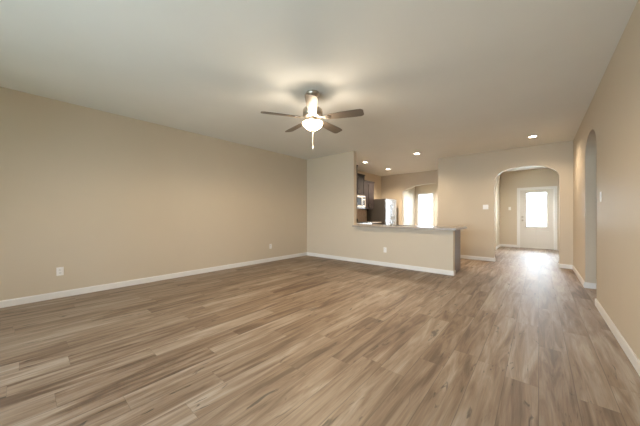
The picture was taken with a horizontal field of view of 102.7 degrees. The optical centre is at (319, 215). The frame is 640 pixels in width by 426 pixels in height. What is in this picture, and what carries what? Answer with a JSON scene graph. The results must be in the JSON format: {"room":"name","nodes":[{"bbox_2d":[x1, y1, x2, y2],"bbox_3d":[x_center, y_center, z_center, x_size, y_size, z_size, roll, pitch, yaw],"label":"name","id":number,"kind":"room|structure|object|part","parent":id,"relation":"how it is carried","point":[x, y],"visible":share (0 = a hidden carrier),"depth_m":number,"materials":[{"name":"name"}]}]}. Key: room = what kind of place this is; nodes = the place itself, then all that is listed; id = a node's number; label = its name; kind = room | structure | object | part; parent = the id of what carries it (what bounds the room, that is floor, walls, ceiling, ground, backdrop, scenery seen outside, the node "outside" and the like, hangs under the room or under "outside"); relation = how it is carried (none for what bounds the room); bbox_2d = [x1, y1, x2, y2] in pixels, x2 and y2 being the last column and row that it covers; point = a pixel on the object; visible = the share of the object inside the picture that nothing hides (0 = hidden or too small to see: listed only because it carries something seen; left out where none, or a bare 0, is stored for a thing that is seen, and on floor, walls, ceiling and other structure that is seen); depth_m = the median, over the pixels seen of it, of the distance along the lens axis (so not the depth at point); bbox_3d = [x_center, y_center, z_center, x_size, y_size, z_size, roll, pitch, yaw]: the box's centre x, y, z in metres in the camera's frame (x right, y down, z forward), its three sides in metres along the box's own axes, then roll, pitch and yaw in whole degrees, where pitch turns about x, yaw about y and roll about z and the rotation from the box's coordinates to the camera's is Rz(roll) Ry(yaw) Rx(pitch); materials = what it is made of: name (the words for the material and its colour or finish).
{"room":"empty living room","nodes":[
{"label":"empty living room","id":0,"kind":"room"},
{"bbox_2d":[0,87,306,300],"bbox_3d":[-2.943,-0.224,4.453,0.120,2.740,7.990,0,0,41],"label":"wall","id":1,"kind":"structure","parent":0,"point":[102,197],"depth_m":4.12,"materials":[{"name":"paint"}]},
{"bbox_2d":[56,267,63,275],"bbox_3d":[-3.618,0.781,3.563,0.009,0.116,0.072,0,0,41],"label":"wall outlet","id":2,"kind":"object","parent":1,"relation":"attached to","point":[59,270],"visible":1,"depth_m":3.56,"materials":[{"name":"white plastic"}]},
{"bbox_2d":[0,252,306,307],"bbox_3d":[-2.892,1.102,4.410,0.014,0.088,7.750,0,0,41],"label":"baseboard","id":3,"kind":"structure","parent":1,"relation":"attached to","point":[35,298],"depth_m":4.11,"materials":[{"name":"white wood"}]},
{"bbox_2d":[0,0,637,175],"bbox_3d":[1.984,-1.644,4.710,7.700,0.100,14.940,0,0,41],"label":"ceiling","id":4,"kind":"structure","parent":0,"point":[434,79],"depth_m":2.72,"materials":[{"name":"paint"}]},
{"bbox_2d":[261,90,363,148],"bbox_3d":[-0.080,-1.223,3.368,1.276,0.742,1.245,0,0,41],"label":"ceiling fan","id":5,"kind":"object","parent":4,"relation":"hanging from","point":[312,112],"visible":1,"depth_m":3.24,"materials":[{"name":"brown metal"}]},
{"bbox_3d":[-0.492,-1.259,3.201,0.485,0.038,0.138,0,0,-18],"label":"blade","id":6,"kind":"part","parent":5,"relation":"part of","materials":[{"name":"brown wood"}]},
{"bbox_3d":[-0.341,-1.259,3.667,0.138,0.038,0.485,0,0,-36],"label":"blade","id":7,"kind":"part","parent":5,"relation":"part of","materials":[{"name":"brown wood"}]},
{"bbox_3d":[-0.095,-1.259,2.912,0.138,0.038,0.485,0,0,0],"label":"blade","id":8,"kind":"part","parent":5,"relation":"part of","materials":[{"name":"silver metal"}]},
{"bbox_3d":[0.059,-1.256,3.278,0.155,0.032,0.068,0,0,18],"label":"blade arm","id":9,"kind":"part","parent":5,"relation":"part of","materials":[{"name":"silver metal"}]},
{"bbox_3d":[0.150,-1.259,3.667,0.138,0.038,0.485,0,0,36],"label":"blade","id":10,"kind":"part","parent":5,"relation":"part of","materials":[{"name":"brown wood"}]},
{"bbox_3d":[0.302,-1.259,3.201,0.485,0.038,0.138,0,0,18],"label":"blade","id":11,"kind":"part","parent":5,"relation":"part of","materials":[{"name":"brown wood"}]},
{"bbox_2d":[0,246,639,425],"bbox_3d":[1.984,1.196,4.710,7.700,0.100,14.940,0,0,41],"label":"floor","id":12,"kind":"structure","parent":0,"point":[515,339],"depth_m":2.15,"materials":[{"name":"brown wood"}]},
{"bbox_2d":[356,219,371,223],"bbox_3d":[1.293,0.631,8.489,0.700,1.030,0.760,0,0,41],"label":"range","id":13,"kind":"object","parent":12,"relation":"on","point":[356,219],"visible":0.16,"depth_m":8.31,"materials":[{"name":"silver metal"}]},
{"bbox_2d":[367,199,395,224],"bbox_3d":[2.344,0.279,9.623,0.815,1.735,0.880,0,0,41],"label":"fridge","id":14,"kind":"object","parent":12,"relation":"on","point":[383,210],"visible":0.38,"depth_m":9.27,"materials":[{"name":"grey paint"}]},
{"bbox_3d":[2.452,-0.091,9.240,0.063,0.995,0.437,0,0,40],"label":"door","id":15,"kind":"part","parent":14,"relation":"part of","materials":[{"name":"silver metal"}]},
{"bbox_3d":[2.740,-0.091,9.577,0.063,0.995,0.437,0,0,40],"label":"door","id":16,"kind":"part","parent":14,"relation":"part of","materials":[{"name":"silver metal"}]},
{"bbox_2d":[455,230,460,271],"bbox_3d":[1.654,0.712,6.196,3.008,0.868,0.630,0,0,41],"label":"wall","id":17,"kind":"structure","parent":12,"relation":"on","point":[457,232],"depth_m":5.24,"materials":[{"name":"beige paint"}]},
{"bbox_2d":[352,223,466,229],"bbox_3d":[1.620,0.258,6.553,3.749,0.039,1.740,0,0,41],"label":"countertop","id":18,"kind":"structure","parent":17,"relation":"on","point":[357,224],"depth_m":5.44,"materials":[{"name":"stone"}]},
{"bbox_2d":[357,170,380,221],"bbox_3d":[1.051,-0.224,8.998,0.290,2.740,4.110,0,0,41],"label":"wall","id":19,"kind":"structure","parent":0,"point":[369,177],"depth_m":10.11,"materials":[{"name":"paint"}]},
{"bbox_2d":[356,165,357,207],"bbox_3d":[0.767,-0.899,7.991,0.585,1.350,0.650,0,0,41],"label":"upper cabinet","id":20,"kind":"object","parent":19,"relation":"attached to","point":[356,165],"visible":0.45,"depth_m":8.03,"materials":[{"name":"brown wood"}]},
{"bbox_3d":[0.962,-0.869,7.825,0.017,1.280,0.644,0,0,40],"label":"door","id":21,"kind":"part","parent":20,"relation":"part of","materials":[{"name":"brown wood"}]},
{"bbox_2d":[356,209,365,221],"bbox_3d":[1.241,0.003,8.991,0.010,0.453,1.465,0,0,41],"label":"backsplash","id":22,"kind":"structure","parent":19,"relation":"attached to","point":[360,213],"depth_m":9.29,"materials":[{"name":"tile"}]},
{"bbox_2d":[357,173,364,195],"bbox_3d":[1.161,-1.026,8.606,0.385,0.715,0.756,0,0,41],"label":"upper cabinet","id":23,"kind":"object","parent":19,"relation":"attached to","point":[360,177],"visible":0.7,"depth_m":8.60,"materials":[{"name":"brown wood"}]},
{"bbox_3d":[1.157,-0.997,8.361,0.017,0.645,0.372,0,0,40],"label":"door","id":24,"kind":"part","parent":23,"relation":"part of","materials":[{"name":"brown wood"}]},
{"bbox_2d":[356,195,364,208],"bbox_3d":[1.179,-0.447,8.590,0.434,0.435,0.745,0,0,41],"label":"microwave","id":25,"kind":"object","parent":23,"relation":"attached to","point":[360,199],"visible":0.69,"depth_m":8.55,"materials":[{"name":"silver metal"}]},
{"bbox_3d":[1.402,-0.997,8.649,0.017,0.645,0.372,0,0,40],"label":"door","id":26,"kind":"part","parent":23,"relation":"part of","materials":[{"name":"brown wood"}]},
{"bbox_2d":[365,180,374,208],"bbox_3d":[1.626,-0.714,9.158,0.375,0.980,0.680,0,0,41],"label":"upper cabinet","id":27,"kind":"object","parent":19,"relation":"attached to","point":[369,185],"visible":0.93,"depth_m":9.06,"materials":[{"name":"brown wood"}]},
{"bbox_3d":[1.630,-0.684,8.931,0.017,0.910,0.334,0,0,40],"label":"door","id":28,"kind":"part","parent":27,"relation":"part of","materials":[{"name":"brown wood"}]},
{"bbox_3d":[1.851,-0.684,9.190,0.017,0.910,0.334,0,0,40],"label":"door","id":29,"kind":"part","parent":27,"relation":"part of","materials":[{"name":"brown wood"}]},
{"bbox_2d":[307,151,454,270],"bbox_3d":[1.116,-0.224,6.161,3.835,2.740,0.120,0,0,41],"label":"wall","id":30,"kind":"structure","parent":0,"point":[331,179],"depth_m":6.41,"materials":[{"name":"paint"}]},
{"bbox_2d":[307,252,452,275],"bbox_3d":[1.078,1.102,6.106,3.821,0.088,0.014,0,0,41],"label":"baseboard","id":31,"kind":"structure","parent":30,"relation":"attached to","point":[417,268],"depth_m":5.74,"materials":[{"name":"white wood"}]},
{"bbox_2d":[381,170,437,224],"bbox_3d":[3.466,-0.224,9.717,3.030,2.740,0.120,0,0,41],"label":"wall","id":32,"kind":"structure","parent":0,"point":[392,186],"depth_m":9.93,"materials":[{"name":"paint"}]},
{"bbox_2d":[404,187,414,224],"bbox_3d":[3.667,-0.224,11.268,0.120,2.740,2.500,0,0,41],"label":"wall","id":33,"kind":"structure","parent":0,"point":[409,195],"depth_m":11.65,"materials":[{"name":"paint"}]},
{"bbox_2d":[415,184,437,225],"bbox_3d":[5.848,-0.224,11.128,3.380,2.740,0.120,0,0,41],"label":"wall","id":34,"kind":"structure","parent":0,"point":[427,188],"depth_m":11.71,"materials":[{"name":"paint"}]},
{"bbox_2d":[418,193,432,225],"bbox_3d":[4.904,-0.151,11.901,0.760,1.745,0.130,0,0,41],"label":"window","id":35,"kind":"structure","parent":34,"relation":"in","point":[421,193],"depth_m":11.91,"materials":[{"name":"white"}]},
{"bbox_2d":[495,175,499,249],"bbox_3d":[6.237,-0.224,9.073,0.120,2.740,2.500,0,0,41],"label":"wall","id":36,"kind":"structure","parent":0,"point":[497,180],"depth_m":8.92,"materials":[{"name":"paint"}]},
{"bbox_2d":[438,141,572,264],"bbox_3d":[4.399,-0.224,6.382,2.720,2.740,0.120,0,0,41],"label":"wall","id":37,"kind":"structure","parent":0,"point":[466,183],"depth_m":6.47,"materials":[{"name":"paint"}]},
{"bbox_2d":[461,255,493,260],"bbox_3d":[3.823,1.102,6.786,1.320,0.088,0.014,0,0,41],"label":"baseboard","id":38,"kind":"structure","parent":37,"relation":"attached to","point":[462,256],"depth_m":6.58,"materials":[{"name":"white wood"}]},
{"bbox_2d":[559,264,571,268],"bbox_3d":[5.308,1.102,5.518,0.215,0.088,0.014,0,0,41],"label":"baseboard","id":39,"kind":"structure","parent":37,"relation":"attached to","point":[566,266],"depth_m":5.52,"materials":[{"name":"white wood"}]},
{"bbox_2d":[500,168,558,249],"bbox_3d":[7.339,-0.224,9.000,1.650,2.740,0.120,0,0,41],"label":"wall","id":40,"kind":"structure","parent":0,"point":[510,181],"depth_m":9.21,"materials":[{"name":"paint"}]},
{"bbox_2d":[500,244,516,246],"bbox_3d":[6.856,1.102,9.325,0.495,0.088,0.014,0,0,41],"label":"baseboard","id":41,"kind":"structure","parent":40,"relation":"attached to","point":[504,245],"depth_m":9.32,"materials":[{"name":"white wood"}]},
{"bbox_2d":[517,186,556,249],"bbox_3d":[7.478,0.086,8.848,1.060,2.120,0.170,0,0,41],"label":"door","id":42,"kind":"structure","parent":40,"relation":"in","point":[536,206],"depth_m":8.83,"materials":[{"name":"beige paint"}]},
{"bbox_3d":[7.325,0.766,8.954,0.280,0.440,0.008,0,0,40],"label":"raised panel","id":43,"kind":"part","parent":42,"relation":"part of","materials":[{"name":"beige paint"}]},
{"bbox_3d":[7.483,-0.194,8.854,0.560,1.190,0.008,0,0,40],"label":"pane","id":44,"kind":"part","parent":42,"relation":"part of","materials":[{"name":"clear glass"}]},
{"bbox_3d":[7.606,0.766,8.713,0.280,0.440,0.008,0,0,40],"label":"raised panel","id":45,"kind":"part","parent":42,"relation":"part of","materials":[{"name":"beige paint"}]},
{"bbox_2d":[596,152,596,278],"bbox_3d":[5.122,-0.224,3.857,1.420,2.740,0.120,0,0,41],"label":"wall","id":46,"kind":"structure","parent":0,"point":[596,152],"depth_m":4.24,"materials":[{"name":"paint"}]},
{"bbox_2d":[573,0,639,359],"bbox_3d":[2.176,-0.224,1.593,0.120,2.740,10.290,0,0,41],"label":"wall","id":47,"kind":"structure","parent":0,"point":[610,126],"depth_m":2.45,"materials":[{"name":"paint"}]},
{"bbox_2d":[572,265,584,286],"bbox_3d":[4.787,1.102,4.753,0.014,0.088,1.826,0,0,41],"label":"baseboard","id":48,"kind":"structure","parent":47,"relation":"attached to","point":[578,275],"depth_m":4.61,"materials":[{"name":"white wood"}]},
{"bbox_2d":[584,282,595,288],"bbox_3d":[4.235,1.102,4.014,0.134,0.088,0.014,0,0,41],"label":"baseboard","id":49,"kind":"structure","parent":47,"relation":"attached to","point":[586,284],"depth_m":4.01,"materials":[{"name":"white wood"}]},
{"bbox_2d":[595,298,639,375],"bbox_3d":[1.187,1.102,0.538,0.014,0.088,7.160,0,0,41],"label":"baseboard","id":50,"kind":"structure","parent":47,"relation":"attached to","point":[630,354],"depth_m":2.25,"materials":[{"name":"white wood"}]},
{"label":"outside","id":51,"kind":"structure","parent":0,"visible":0},
{"bbox_2d":[419,223,431,225],"bbox_3d":[4.871,1.331,5.703,50.000,0.130,75.000,0,0,41],"label":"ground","id":52,"kind":"structure","parent":51,"point":[424,224],"depth_m":35.23,"materials":[{"name":"white"}]}
]}

